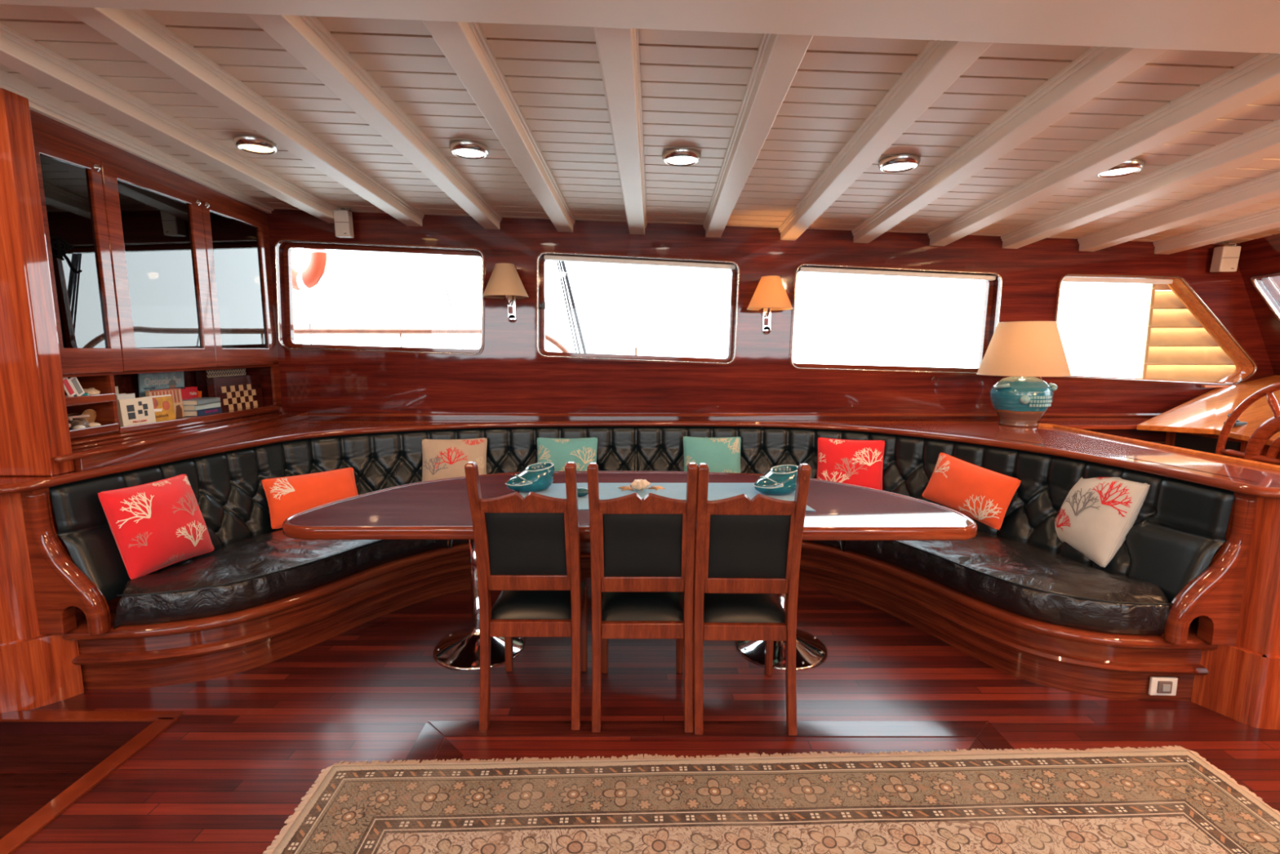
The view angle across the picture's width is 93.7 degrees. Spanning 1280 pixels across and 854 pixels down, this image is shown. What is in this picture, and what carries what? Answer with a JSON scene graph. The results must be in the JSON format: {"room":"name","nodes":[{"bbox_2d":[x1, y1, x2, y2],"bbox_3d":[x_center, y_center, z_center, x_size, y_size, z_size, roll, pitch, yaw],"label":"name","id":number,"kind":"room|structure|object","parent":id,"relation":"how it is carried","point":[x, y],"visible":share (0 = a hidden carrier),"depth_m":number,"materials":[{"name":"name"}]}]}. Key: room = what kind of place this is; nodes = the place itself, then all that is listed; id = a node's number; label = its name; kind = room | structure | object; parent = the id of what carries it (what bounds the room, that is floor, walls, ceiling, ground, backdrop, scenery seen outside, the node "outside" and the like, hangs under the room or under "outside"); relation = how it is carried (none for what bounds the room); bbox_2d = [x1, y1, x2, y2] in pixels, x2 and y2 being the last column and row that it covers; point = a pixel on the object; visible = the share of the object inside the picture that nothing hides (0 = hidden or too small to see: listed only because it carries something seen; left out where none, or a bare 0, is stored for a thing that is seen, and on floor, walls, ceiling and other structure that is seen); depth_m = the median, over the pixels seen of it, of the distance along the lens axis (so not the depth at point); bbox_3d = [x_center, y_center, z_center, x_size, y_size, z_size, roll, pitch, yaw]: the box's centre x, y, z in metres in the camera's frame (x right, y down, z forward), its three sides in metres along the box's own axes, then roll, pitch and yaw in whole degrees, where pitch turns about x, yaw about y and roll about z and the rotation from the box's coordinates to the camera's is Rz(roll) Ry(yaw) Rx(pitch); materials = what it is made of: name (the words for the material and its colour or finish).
{"room":"yacht saloon","nodes":[
{"label":"yacht saloon","id":0,"kind":"room"},
{"bbox_2d":[49,494,67,550],"bbox_3d":[-4.250,0.102,1.224,0.100,3.000,6.800,0,7,0],"label":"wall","id":1,"kind":"structure","parent":0,"point":[61,540],"depth_m":4.31,"materials":[{"name":"brown wood"}]},
{"bbox_2d":[0,733,137,839],"bbox_3d":[-2.750,1.445,1.601,1.950,0.240,1.850,0,7,0],"label":"floor","id":2,"kind":"structure","parent":0,"point":[35,769],"depth_m":2.39,"materials":[{"name":"brown wood"}]},
{"bbox_2d":[0,4,1279,244],"bbox_3d":[0.250,-1.248,1.095,9.100,0.753,6.896,0,7,0],"label":"ceiling","id":3,"kind":"structure","parent":0,"point":[694,83],"depth_m":2.57,"materials":[{"name":"beige paint"}]},
{"bbox_2d":[0,69,273,213],"bbox_3d":[-2.611,-1.505,3.233,0.061,0.213,2.286,0,7,-3],"label":"ceiling beam","id":4,"kind":"structure","parent":3,"relation":"attached to","point":[41,102],"depth_m":2.91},
{"bbox_2d":[0,22,340,223],"bbox_3d":[-2.240,-1.394,2.692,0.144,0.276,3.304,0,7,1],"label":"ceiling beam","id":5,"kind":"structure","parent":3,"relation":"attached to","point":[19,53],"depth_m":2.63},
{"bbox_2d":[58,6,424,226],"bbox_3d":[-1.670,-1.374,2.695,0.144,0.276,3.304,0,7,1],"label":"ceiling beam","id":6,"kind":"structure","parent":3,"relation":"attached to","point":[134,30],"depth_m":2.39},
{"bbox_2d":[232,135,278,154],"bbox_3d":[-1.957,-1.433,3.060,0.196,0.034,0.196,0,7,0],"label":"recessed light","id":7,"kind":"object","parent":3,"relation":"in","point":[253,144],"visible":0.98,"depth_m":3.02,"materials":[{"name":"silver metal"}]},
{"bbox_2d":[245,13,502,229],"bbox_3d":[-1.110,-1.354,2.697,0.144,0.276,3.304,0,7,1],"label":"ceiling beam","id":8,"kind":"structure","parent":3,"relation":"attached to","point":[304,37],"depth_m":2.39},
{"bbox_2d":[448,140,489,159],"bbox_3d":[-0.857,-1.390,3.020,0.196,0.034,0.196,0,7,0],"label":"recessed light","id":9,"kind":"object","parent":3,"relation":"in","point":[467,149],"visible":1,"depth_m":2.98,"materials":[{"name":"silver metal"}]},
{"bbox_2d":[422,20,575,232],"bbox_3d":[-0.580,-1.335,2.700,0.144,0.276,3.304,0,7,1],"label":"ceiling beam","id":10,"kind":"structure","parent":3,"relation":"attached to","point":[464,45],"depth_m":2.38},
{"bbox_2d":[593,26,647,235],"bbox_3d":[-0.060,-1.316,2.702,0.144,0.276,3.304,0,7,1],"label":"ceiling beam","id":11,"kind":"structure","parent":3,"relation":"attached to","point":[618,48],"depth_m":2.38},
{"bbox_2d":[0,0,1279,53],"bbox_3d":[0.250,-1.183,1.530,8.900,0.434,0.460,0,7,0],"label":"header beam","id":12,"kind":"structure","parent":3,"relation":"attached to","point":[1215,25],"depth_m":1.67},
{"bbox_2d":[662,147,701,166],"bbox_3d":[0.209,-1.351,3.015,0.196,0.034,0.196,0,7,0],"label":"recessed light","id":13,"kind":"object","parent":3,"relation":"in","point":[682,157],"visible":1,"depth_m":2.97,"materials":[{"name":"silver metal"}]},
{"bbox_2d":[702,33,813,237],"bbox_3d":[0.490,-1.297,2.705,0.144,0.276,3.304,0,7,1],"label":"ceiling beam","id":14,"kind":"structure","parent":3,"relation":"attached to","point":[779,57],"depth_m":2.38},
{"bbox_2d":[778,40,993,240],"bbox_3d":[1.035,-1.277,2.707,0.144,0.276,3.304,0,7,1],"label":"ceiling beam","id":15,"kind":"structure","parent":3,"relation":"attached to","point":[940,64],"depth_m":2.40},
{"bbox_2d":[878,154,920,172],"bbox_3d":[1.293,-1.310,2.995,0.196,0.034,0.196,0,7,0],"label":"recessed light","id":16,"kind":"object","parent":3,"relation":"in","point":[898,163],"visible":1,"depth_m":2.95,"materials":[{"name":"silver metal"}]},
{"bbox_2d":[851,46,1168,243],"bbox_3d":[1.565,-1.258,2.710,0.144,0.276,3.304,0,7,1],"label":"ceiling beam","id":17,"kind":"structure","parent":3,"relation":"attached to","point":[1098,68],"depth_m":2.41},
{"bbox_2d":[928,53,1279,245],"bbox_3d":[2.120,-1.238,2.712,0.144,0.276,3.304,0,7,1],"label":"ceiling beam","id":18,"kind":"structure","parent":3,"relation":"attached to","point":[1257,77],"depth_m":2.51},
{"bbox_2d":[1096,159,1146,177],"bbox_3d":[2.362,-1.269,2.955,0.196,0.034,0.196,0,7,0],"label":"recessed light","id":19,"kind":"object","parent":3,"relation":"in","point":[1130,166],"visible":0.84,"depth_m":2.91,"materials":[{"name":"silver metal"}]},
{"bbox_2d":[1000,119,1279,248],"bbox_3d":[2.650,-1.220,2.715,0.144,0.276,3.304,0,7,1],"label":"ceiling beam","id":20,"kind":"structure","parent":3,"relation":"attached to","point":[1263,142],"depth_m":3.01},
{"bbox_2d":[1077,171,1279,251],"bbox_3d":[3.210,-1.200,2.717,0.144,0.276,3.304,0,7,1],"label":"ceiling beam","id":21,"kind":"structure","parent":3,"relation":"attached to","point":[1266,188],"depth_m":3.47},
{"bbox_2d":[1152,206,1279,254],"bbox_3d":[3.760,-1.180,2.720,0.144,0.276,3.304,0,7,1],"label":"ceiling beam","id":22,"kind":"structure","parent":3,"relation":"attached to","point":[1267,220],"depth_m":3.86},
{"bbox_2d":[0,549,1279,853],"bbox_3d":[0.400,1.315,1.433,9.200,0.060,6.700,0,7,0],"label":"floor","id":23,"kind":"structure","parent":0,"point":[245,749],"depth_m":2.44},
{"bbox_2d":[0,493,84,712],"bbox_3d":[-2.662,0.700,2.406,0.598,0.908,0.207,-2,8,-15],"label":"end panel","id":24,"kind":"object","parent":23,"relation":"on","point":[37,670],"visible":0.73,"depth_m":2.42,"materials":[{"name":"brown wood"}]},
{"bbox_2d":[0,711,184,853],"bbox_3d":[-2.696,1.258,1.599,1.728,0.012,1.665,0,7,0],"label":"trim","id":25,"kind":"structure","parent":23,"relation":"on","point":[21,833],"depth_m":2.19,"materials":[{"name":"brown wood"}]},
{"bbox_2d":[464,461,587,729],"bbox_3d":[-0.427,0.619,2.453,0.393,1.057,0.526,0,7,0],"label":"dining chair","id":26,"kind":"object","parent":23,"relation":"on","point":[527,548],"visible":1,"depth_m":2.30,"materials":[{"name":"brown wood"}]},
{"bbox_2d":[282,471,977,670],"bbox_3d":[-0.047,0.702,2.998,2.903,0.752,1.136,0,7,0],"label":"dining table","id":27,"kind":"object","parent":23,"relation":"on","point":[437,508],"visible":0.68,"depth_m":2.71,"materials":[{"name":"brown wood"}]},
{"bbox_2d":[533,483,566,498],"bbox_3d":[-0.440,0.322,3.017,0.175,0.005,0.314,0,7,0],"label":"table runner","id":28,"kind":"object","parent":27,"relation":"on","point":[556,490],"depth_m":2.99,"materials":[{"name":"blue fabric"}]},
{"bbox_2d":[505,462,554,492],"bbox_3d":[-0.552,0.255,3.013,0.254,0.129,0.175,-5,9,-32],"label":"ceramic bowl","id":29,"kind":"object","parent":28,"relation":"on","point":[538,477],"visible":1,"depth_m":2.96,"materials":[{"name":"teal ceramic"}]},
{"bbox_2d":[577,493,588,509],"bbox_3d":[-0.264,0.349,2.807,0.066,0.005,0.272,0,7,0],"label":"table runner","id":30,"kind":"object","parent":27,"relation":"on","point":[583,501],"depth_m":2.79,"materials":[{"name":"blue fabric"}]},
{"bbox_2d":[599,482,686,499],"bbox_3d":[0.015,0.322,3.019,0.460,0.005,0.349,0,7,0],"label":"table runner","id":31,"kind":"object","parent":27,"relation":"on","point":[606,490],"depth_m":3.01,"materials":[{"name":"blue fabric"}]},
{"bbox_2d":[630,479,650,491],"bbox_3d":[0.001,0.288,2.991,0.087,0.061,0.094,3,8,20],"label":"seashell","id":32,"kind":"object","parent":31,"relation":"on","point":[639,484],"visible":1,"depth_m":2.96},
{"bbox_2d":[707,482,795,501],"bbox_3d":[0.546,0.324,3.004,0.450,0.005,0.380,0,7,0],"label":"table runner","id":33,"kind":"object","parent":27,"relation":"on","point":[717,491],"depth_m":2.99,"materials":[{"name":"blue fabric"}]},
{"bbox_2d":[753,464,798,494],"bbox_3d":[0.671,0.263,2.955,0.254,0.129,0.175,-3,8,-25],"label":"ceramic bowl","id":34,"kind":"object","parent":33,"relation":"on","point":[780,479],"visible":0.94,"depth_m":2.90,"materials":[{"name":"teal ceramic"}]},
{"bbox_2d":[20,426,1257,700],"bbox_3d":[-0.018,0.569,3.421,4.967,0.905,2.149,0,7,0],"label":"settee","id":35,"kind":"object","parent":23,"relation":"on","point":[1017,598],"visible":0.49,"depth_m":2.77,"materials":[{"name":"leather"}]},
{"bbox_2d":[97,474,214,579],"bbox_3d":[-2.217,0.446,2.772,0.210,0.384,0.406,1,8,11],"label":"throw cushion","id":36,"kind":"object","parent":35,"relation":"on","point":[154,526],"visible":1,"depth_m":2.69,"materials":[{"name":"red fabric"}]},
{"bbox_2d":[113,527,448,629],"bbox_3d":[-1.772,0.652,3.323,0.821,0.186,1.851,5,9,35],"label":"seat cushion","id":37,"kind":"object","parent":35,"relation":"on","point":[249,571],"depth_m":2.79,"materials":[{"name":"black leather"}]},
{"bbox_2d":[261,466,358,528],"bbox_3d":[-1.924,0.411,3.549,0.172,0.267,0.507,7,10,45],"label":"throw cushion","id":38,"kind":"object","parent":35,"relation":"on","point":[286,496],"visible":0.78,"depth_m":3.48,"materials":[{"name":"orange fabric"}]},
{"bbox_2d":[422,437,487,481],"bbox_3d":[-1.263,0.278,4.085,0.435,0.390,0.167,-1,8,-8],"label":"throw cushion","id":39,"kind":"object","parent":35,"relation":"on","point":[442,458],"visible":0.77,"depth_m":4.05,"materials":[{"name":"beige fabric"}]},
{"bbox_2d":[537,437,597,471],"bbox_3d":[-0.507,0.270,4.172,0.425,0.384,0.169,0,7,-2],"label":"throw cushion","id":40,"kind":"object","parent":35,"relation":"on","point":[558,451],"visible":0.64,"depth_m":4.14,"materials":[{"name":"teal fabric"}]},
{"bbox_2d":[0,417,1279,498],"bbox_3d":[0.025,0.093,3.368,5.850,0.054,2.345,0,7,0],"label":"ledge","id":41,"kind":"object","parent":35,"relation":"on","point":[1242,476],"visible":1,"depth_m":3.53,"materials":[{"name":"brown wood"}]},
{"bbox_2d":[0,88,74,475],"bbox_3d":[-2.900,-0.548,2.419,0.970,1.500,0.100,0,7,0],"label":"post","id":42,"kind":"object","parent":41,"relation":"on","point":[34,428],"visible":1,"depth_m":2.40,"materials":[{"name":"brown wood"}]},
{"bbox_2d":[976,320,1071,426],"bbox_3d":[2.605,-0.360,4.088,0.548,0.699,0.548,-4,8,-27],"label":"table lamp","id":43,"kind":"object","parent":41,"relation":"on","point":[1024,351],"visible":1,"depth_m":3.94,"materials":[{"name":"fabric"}]},
{"bbox_2d":[989,376,1057,426],"bbox_3d":[2.603,-0.182,4.119,0.396,0.337,0.398,0,7,0],"label":"lamp base","id":44,"kind":"object","parent":43,"relation":"attached to","point":[1016,401],"depth_m":3.99,"materials":[{"name":"teal ceramic"}]},
{"bbox_2d":[448,539,844,551],"bbox_3d":[-0.040,0.577,3.881,2.514,0.191,0.813,0,7,0],"label":"seat cushion","id":45,"kind":"object","parent":35,"relation":"on","point":[453,544],"depth_m":3.57,"materials":[{"name":"black leather"}]},
{"bbox_2d":[683,436,741,472],"bbox_3d":[0.501,0.267,4.173,0.408,0.390,0.170,1,7,4],"label":"throw cushion","id":46,"kind":"object","parent":35,"relation":"on","point":[721,455],"visible":0.62,"depth_m":4.14,"materials":[{"name":"teal fabric"}]},
{"bbox_2d":[816,437,884,490],"bbox_3d":[1.390,0.283,3.980,0.426,0.401,0.167,3,8,20],"label":"throw cushion","id":47,"kind":"object","parent":35,"relation":"on","point":[854,462],"visible":0.87,"depth_m":3.93,"materials":[{"name":"red fabric"}]},
{"bbox_2d":[922,452,1020,529],"bbox_3d":[1.888,0.356,3.452,0.153,0.348,0.540,-3,8,-21],"label":"throw cushion","id":48,"kind":"object","parent":35,"relation":"on","point":[983,495],"visible":1,"depth_m":3.38,"materials":[{"name":"orange fabric"}]},
{"bbox_2d":[843,528,1171,635],"bbox_3d":[1.665,0.659,3.252,0.654,0.190,1.977,-4,8,-28],"label":"seat cushion","id":49,"kind":"object","parent":35,"relation":"on","point":[1024,577],"depth_m":2.71,"materials":[{"name":"black leather"}]},
{"bbox_2d":[1054,476,1150,567],"bbox_3d":[2.217,0.418,2.916,0.229,0.407,0.429,1,7,6],"label":"throw cushion","id":50,"kind":"object","parent":35,"relation":"on","point":[1095,517],"visible":0.8,"depth_m":2.80,"materials":[{"name":"fabric"}]},
{"bbox_2d":[1148,676,1177,695],"bbox_3d":[2.170,1.075,2.484,0.105,0.078,0.023,0,7,2],"label":"outlet","id":51,"kind":"object","parent":35,"relation":"attached to","point":[1158,686],"visible":1,"depth_m":2.48,"materials":[{"name":"white plastic"}]},
{"bbox_2d":[1156,680,1173,693],"bbox_3d":[2.170,1.076,2.481,0.055,0.052,0.008,0,7,2],"label":"socket","id":52,"kind":"object","parent":51,"relation":"attached to","point":[1162,686],"depth_m":2.48,"materials":[{"name":"grey"}]},
{"bbox_2d":[586,462,698,732],"bbox_3d":[0.010,0.621,2.438,0.393,1.057,0.526,0,7,0],"label":"dining chair","id":53,"kind":"object","parent":23,"relation":"on","point":[642,550],"visible":1,"depth_m":2.28,"materials":[{"name":"brown wood"}]},
{"bbox_2d":[404,720,1013,762],"bbox_3d":[0.268,1.226,1.875,2.215,0.003,1.000,0,7,0],"label":"floor hatch border","id":54,"kind":"object","parent":23,"relation":"on","point":[428,741],"visible":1,"depth_m":2.31,"materials":[{"name":"brown wood"}]},
{"bbox_2d":[693,462,811,735],"bbox_3d":[0.406,0.623,2.423,0.393,1.057,0.526,0,7,1],"label":"dining chair","id":55,"kind":"object","parent":23,"relation":"on","point":[748,551],"visible":0.94,"depth_m":2.26,"materials":[{"name":"brown wood"}]},
{"bbox_2d":[262,745,1279,853],"bbox_3d":[0.485,1.320,1.122,3.154,0.014,2.149,0,7,-2],"label":"oriental rug","id":56,"kind":"object","parent":23,"relation":"on","point":[1169,799],"visible":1,"depth_m":1.91,"materials":[{"name":"beige fabric"}]},
{"bbox_2d":[1037,417,1166,444],"bbox_3d":[3.585,0.427,4.337,1.550,0.950,0.500,0,7,0],"label":"countertop","id":57,"kind":"structure","parent":23,"relation":"on","point":[1126,427],"depth_m":4.07,"materials":[{"name":"brown wood"}]},
{"bbox_2d":[1037,417,1151,429],"bbox_3d":[3.300,-0.029,4.277,0.980,0.030,0.500,0,7,0],"label":"countertop","id":58,"kind":"structure","parent":57,"relation":"on","point":[1082,423],"depth_m":4.18,"materials":[{"name":"brown wood"}]},
{"bbox_2d":[1136,374,1279,465],"bbox_3d":[4.031,0.352,3.698,1.418,1.264,1.743,0,7,0],"label":"console","id":59,"kind":"object","parent":23,"relation":"on","point":[1197,424],"visible":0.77,"depth_m":3.91,"materials":[{"name":"brown wood"}]},
{"bbox_2d":[1215,382,1279,464],"bbox_3d":[3.475,0.201,3.092,0.210,0.902,0.902,0,7,0],"label":"steering wheel","id":60,"kind":"object","parent":59,"relation":"attached to","point":[1254,447],"visible":0.51,"depth_m":3.28,"materials":[{"name":"brown wood"}]},
{"bbox_2d":[1191,496,1279,729],"bbox_3d":[2.545,0.601,3.164,0.490,0.908,1.840,0,7,0],"label":"end column","id":61,"kind":"structure","parent":23,"relation":"on","point":[1242,683],"depth_m":2.32,"materials":[{"name":"brown wood"}]},
{"bbox_2d":[245,208,1279,417],"bbox_3d":[0.350,-0.483,4.546,9.300,2.900,0.140,0,7,0],"label":"wall","id":62,"kind":"structure","parent":0,"point":[508,375],"depth_m":4.46,"materials":[{"name":"brown wood"}]},
{"bbox_2d":[29,109,308,471],"bbox_3d":[-2.692,-0.736,3.382,0.547,1.627,2.133,0,7,-3],"label":"upper cabinet","id":63,"kind":"object","parent":62,"relation":"attached to","point":[153,268],"visible":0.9,"depth_m":3.17,"materials":[{"name":"brown wood"}]},
{"bbox_2d":[62,377,76,395],"bbox_3d":[-2.639,-0.185,2.768,0.006,0.103,0.078,0,7,-3],"label":"book","id":64,"kind":"object","parent":63,"relation":"attached to","point":[68,388],"visible":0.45,"depth_m":2.77,"materials":[{"name":"red paper"}]},
{"bbox_2d":[68,377,84,395],"bbox_3d":[-2.641,-0.191,2.813,0.006,0.103,0.078,0,7,-3],"label":"book","id":65,"kind":"object","parent":63,"relation":"on","point":[74,382],"visible":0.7,"depth_m":2.81,"materials":[{"name":"white paper"}]},
{"bbox_2d":[67,413,89,430],"bbox_3d":[-2.729,-0.021,2.832,0.200,0.107,0.157,-7,10,-44],"label":"seashell","id":66,"kind":"object","parent":63,"relation":"on","point":[69,417],"visible":0.16,"depth_m":2.86,"materials":[{"name":"white"}]},
{"bbox_2d":[68,417,90,429],"bbox_3d":[-2.684,-0.011,2.871,0.094,0.061,0.087,1,7,6],"label":"seashell","id":67,"kind":"object","parent":63,"relation":"on","point":[74,422],"visible":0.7,"depth_m":2.85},
{"bbox_2d":[78,408,96,425],"bbox_3d":[-2.704,-0.037,2.940,0.024,0.101,0.146,-2,8,-16],"label":"seashell","id":68,"kind":"object","parent":63,"relation":"on","point":[92,413],"visible":0.35,"depth_m":2.94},
{"bbox_2d":[66,401,110,406],"bbox_3d":[-2.765,-0.111,2.826,0.290,0.014,0.338,0,7,-3],"label":"shelf","id":69,"kind":"object","parent":63,"relation":"attached to","point":[68,403],"depth_m":2.84,"materials":[{"name":"brown wood"}]},
{"bbox_2d":[115,393,135,426],"bbox_3d":[-2.779,-0.094,3.224,0.050,0.165,0.120,0,7,-3],"label":"box","id":70,"kind":"object","parent":63,"relation":"on","point":[121,396],"visible":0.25,"depth_m":3.21,"materials":[{"name":"cardboard"}]},
{"bbox_2d":[116,396,155,426],"bbox_3d":[-2.692,-0.081,3.208,0.029,0.146,0.210,0,7,0],"label":"booklet","id":71,"kind":"object","parent":63,"relation":"on","point":[138,411],"visible":0.99,"depth_m":3.19,"materials":[{"name":"beige paper"}]},
{"bbox_2d":[141,394,175,422],"bbox_3d":[-2.716,-0.103,3.380,0.030,0.146,0.200,0,7,2],"label":"cookbook","id":72,"kind":"object","parent":63,"relation":"on","point":[163,406],"visible":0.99,"depth_m":3.41,"materials":[{"name":"yellow paper"}]},
{"bbox_2d":[137,371,184,397],"bbox_3d":[-2.886,-0.198,3.630,0.022,0.270,0.360,0,7,-3],"label":"magazine","id":73,"kind":"object","parent":63,"relation":"on","point":[157,380],"visible":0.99,"depth_m":3.59,"materials":[{"name":"blue paper"}]},
{"bbox_2d":[145,387,184,417],"bbox_3d":[-2.766,-0.133,3.498,0.030,0.173,0.235,0,7,0],"label":"book","id":74,"kind":"object","parent":63,"relation":"on","point":[175,393],"visible":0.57,"depth_m":3.56,"materials":[{"name":"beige paper"}]},
{"bbox_2d":[63,361,279,374],"bbox_3d":[-2.799,-0.352,3.522,0.300,0.020,1.921,0,7,-3],"label":"shelf","id":75,"kind":"object","parent":63,"relation":"attached to","point":[132,368],"depth_m":3.26,"materials":[{"name":"brown wood"}]},
{"bbox_2d":[70,403,281,441],"bbox_3d":[-2.799,-0.042,3.562,0.300,0.020,1.921,0,7,-3],"label":"shelf","id":76,"kind":"object","parent":63,"relation":"attached to","point":[137,430],"depth_m":3.33,"materials":[{"name":"brown wood"}]},
{"bbox_2d":[180,388,190,399],"bbox_3d":[-2.807,-0.140,3.595,0.016,0.160,0.300,1,7,-3],"label":"book","id":77,"kind":"object","parent":63,"relation":"on","point":[185,394],"visible":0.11,"depth_m":3.70,"materials":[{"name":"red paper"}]},
{"bbox_2d":[183,386,198,398],"bbox_3d":[-2.846,-0.170,3.807,0.022,0.165,0.105,0,7,-3],"label":"booklet","id":78,"kind":"object","parent":63,"relation":"on","point":[193,390],"visible":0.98,"depth_m":3.81,"materials":[{"name":"red"}]},
{"bbox_2d":[183,406,222,416],"bbox_3d":[-2.768,-0.096,3.756,0.152,0.036,0.235,-1,7,-4],"label":"book","id":79,"kind":"object","parent":63,"relation":"on","point":[215,410],"visible":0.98,"depth_m":3.70,"materials":[{"name":"blue paper"}]},
{"bbox_2d":[182,402,221,410],"bbox_3d":[-2.769,-0.130,3.751,0.140,0.030,0.225,0,7,0],"label":"book","id":80,"kind":"object","parent":79,"relation":"on","point":[186,407],"visible":0.75,"depth_m":3.69,"materials":[{"name":"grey paper"}]},
{"bbox_2d":[182,397,220,405],"bbox_3d":[-2.769,-0.161,3.747,0.150,0.030,0.230,-1,7,-6],"label":"book","id":81,"kind":"object","parent":80,"relation":"on","point":[194,401],"visible":0.88,"depth_m":3.69,"materials":[{"name":"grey paper"}]},
{"bbox_2d":[195,368,246,397],"bbox_3d":[-2.920,-0.274,4.210,0.073,0.270,0.440,0,7,-3],"label":"box","id":82,"kind":"object","parent":63,"relation":"on","point":[201,375],"visible":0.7,"depth_m":4.00,"materials":[{"name":"brown wood"}]},
{"bbox_2d":[205,373,263,410],"bbox_3d":[-2.800,-0.237,4.167,0.065,0.237,0.500,0,7,-2],"label":"box","id":83,"kind":"object","parent":63,"relation":"on","point":[235,392],"visible":0.84,"depth_m":4.13,"materials":[{"name":"brown wood"}]},
{"bbox_2d":[333,208,354,238],"bbox_3d":[-2.093,-1.451,4.252,0.113,0.214,0.104,-1,7,-6],"label":"ceiling speaker","id":84,"kind":"object","parent":62,"relation":"attached to","point":[343,218],"visible":0.98,"depth_m":4.21,"materials":[{"name":"beige plastic"}]},
{"bbox_2d":[273,238,485,355],"bbox_3d":[-1.907,-0.955,4.470,1.558,0.843,0.148,0,7,0],"label":"window","id":85,"kind":"structure","parent":62,"relation":"in","point":[287,249],"depth_m":4.45,"materials":[{"name":"brown wood"}]},
{"bbox_2d":[482,262,528,322],"bbox_3d":[-0.955,-0.950,4.263,0.325,0.400,0.325,0,7,0],"label":"wall lamp","id":86,"kind":"object","parent":62,"relation":"attached to","point":[504,281],"visible":1,"depth_m":4.17,"materials":[{"name":"fabric"}]},
{"bbox_2d":[535,250,740,365],"bbox_3d":[-0.020,-0.878,4.480,1.507,0.828,0.148,0,7,0],"label":"window","id":87,"kind":"structure","parent":62,"relation":"in","point":[572,257],"depth_m":4.45,"materials":[{"name":"brown wood"}]},
{"bbox_2d":[306,413,1161,416],"bbox_3d":[0.100,-0.091,4.510,8.600,0.022,0.022,0,7,0],"label":"baseboard","id":88,"kind":"structure","parent":62,"relation":"attached to","point":[308,414],"depth_m":4.50,"materials":[{"name":"brown wood"}]},
{"bbox_2d":[746,275,792,334],"bbox_3d":[0.925,-0.865,4.274,0.325,0.400,0.325,0,7,0],"label":"wall lamp","id":89,"kind":"object","parent":62,"relation":"attached to","point":[770,294],"visible":1,"depth_m":4.18,"materials":[{"name":"fabric"}]},
{"bbox_2d":[789,262,1003,375],"bbox_3d":[1.885,-0.800,4.490,1.545,0.816,0.148,0,7,0],"label":"window","id":90,"kind":"structure","parent":62,"relation":"in","point":[804,267],"depth_m":4.45,"materials":[{"name":"brown wood"}]},
{"bbox_2d":[1053,272,1257,385],"bbox_3d":[3.827,-0.722,4.500,1.548,0.828,0.148,0,7,0],"label":"window","id":91,"kind":"structure","parent":62,"relation":"in","point":[1246,366],"depth_m":4.47,"materials":[{"name":"brown wood"}]},
{"bbox_2d":[1133,284,1235,382],"bbox_3d":[4.530,-0.820,4.734,1.200,1.260,0.200,0,7,0],"label":"window blind","id":92,"kind":"object","parent":91,"relation":"attached to","point":[1174,345],"visible":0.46,"depth_m":4.69,"materials":[{"name":"orange paint"}]},
{"bbox_2d":[1209,242,1240,272],"bbox_3d":[4.187,-1.210,4.282,0.130,0.209,0.103,1,7,6],"label":"ceiling speaker","id":93,"kind":"object","parent":62,"relation":"attached to","point":[1225,257],"visible":1,"depth_m":4.25,"materials":[{"name":"beige plastic"}]},
{"bbox_2d":[1233,233,1279,375],"bbox_3d":[4.463,-0.022,1.207,0.829,2.850,6.800,0,7,0],"label":"wall","id":94,"kind":"structure","parent":0,"point":[1261,255],"depth_m":4.32,"materials":[{"name":"brown wood"}]},
{"bbox_2d":[1250,271,1279,322],"bbox_3d":[4.575,-0.682,3.605,0.402,0.726,1.554,0,7,0],"label":"window","id":95,"kind":"structure","parent":94,"relation":"in","point":[1253,279],"depth_m":4.29,"materials":[{"name":"silver metal"}]},
{"label":"outside","id":96,"kind":"structure","parent":0,"visible":0},
{"bbox_3d":[-0.200,0.133,5.463,9.000,1.100,0.120,0,7,0],"label":"bulwark","id":97,"kind":"object","parent":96,"visible":0},
{"bbox_2d":[293,328,569,352],"bbox_3d":[-2.469,-0.647,5.361,3.863,0.486,0.057,0,7,0],"label":"rail","id":98,"kind":"object","parent":97,"relation":"on","point":[313,331],"visible":0.38,"depth_m":5.31,"materials":[{"name":"brown wood"}]},
{"bbox_2d":[291,248,328,344],"bbox_3d":[-2.929,-1.113,5.234,0.662,1.430,0.137,3,8,21],"label":"life ring","id":99,"kind":"object","parent":98,"relation":"attached to","point":[307,279],"visible":0.33,"depth_m":5.12,"materials":[{"name":"orange"}]},
{"bbox_2d":[435,254,463,349],"bbox_3d":[-1.779,-1.508,5.249,0.592,2.377,0.014,0,7,0],"label":"stay","id":100,"kind":"object","parent":97,"relation":"attached to","point":[436,255],"visible":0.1,"depth_m":5.29,"materials":[{"name":"silver metal"}]},
{"bbox_2d":[556,260,577,352],"bbox_3d":[-0.729,-1.477,5.253,0.484,2.421,0.014,0,7,0],"label":"stay","id":101,"kind":"object","parent":97,"relation":"attached to","point":[557,260],"visible":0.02,"depth_m":5.30,"materials":[{"name":"grey"}]},
{"bbox_2d":[559,261,580,352],"bbox_3d":[-0.708,-1.476,5.253,0.513,2.418,0.018,0,7,0],"label":"stay","id":102,"kind":"object","parent":97,"relation":"attached to","point":[560,264],"visible":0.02,"depth_m":5.30,"materials":[{"name":"grey"}]},
{"bbox_2d":[560,261,586,353],"bbox_3d":[-0.682,-1.473,5.253,0.590,2.412,0.032,0,7,0],"label":"stay","id":103,"kind":"object","parent":97,"relation":"attached to","point":[563,264],"visible":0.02,"depth_m":5.30,"materials":[{"name":"grey"}]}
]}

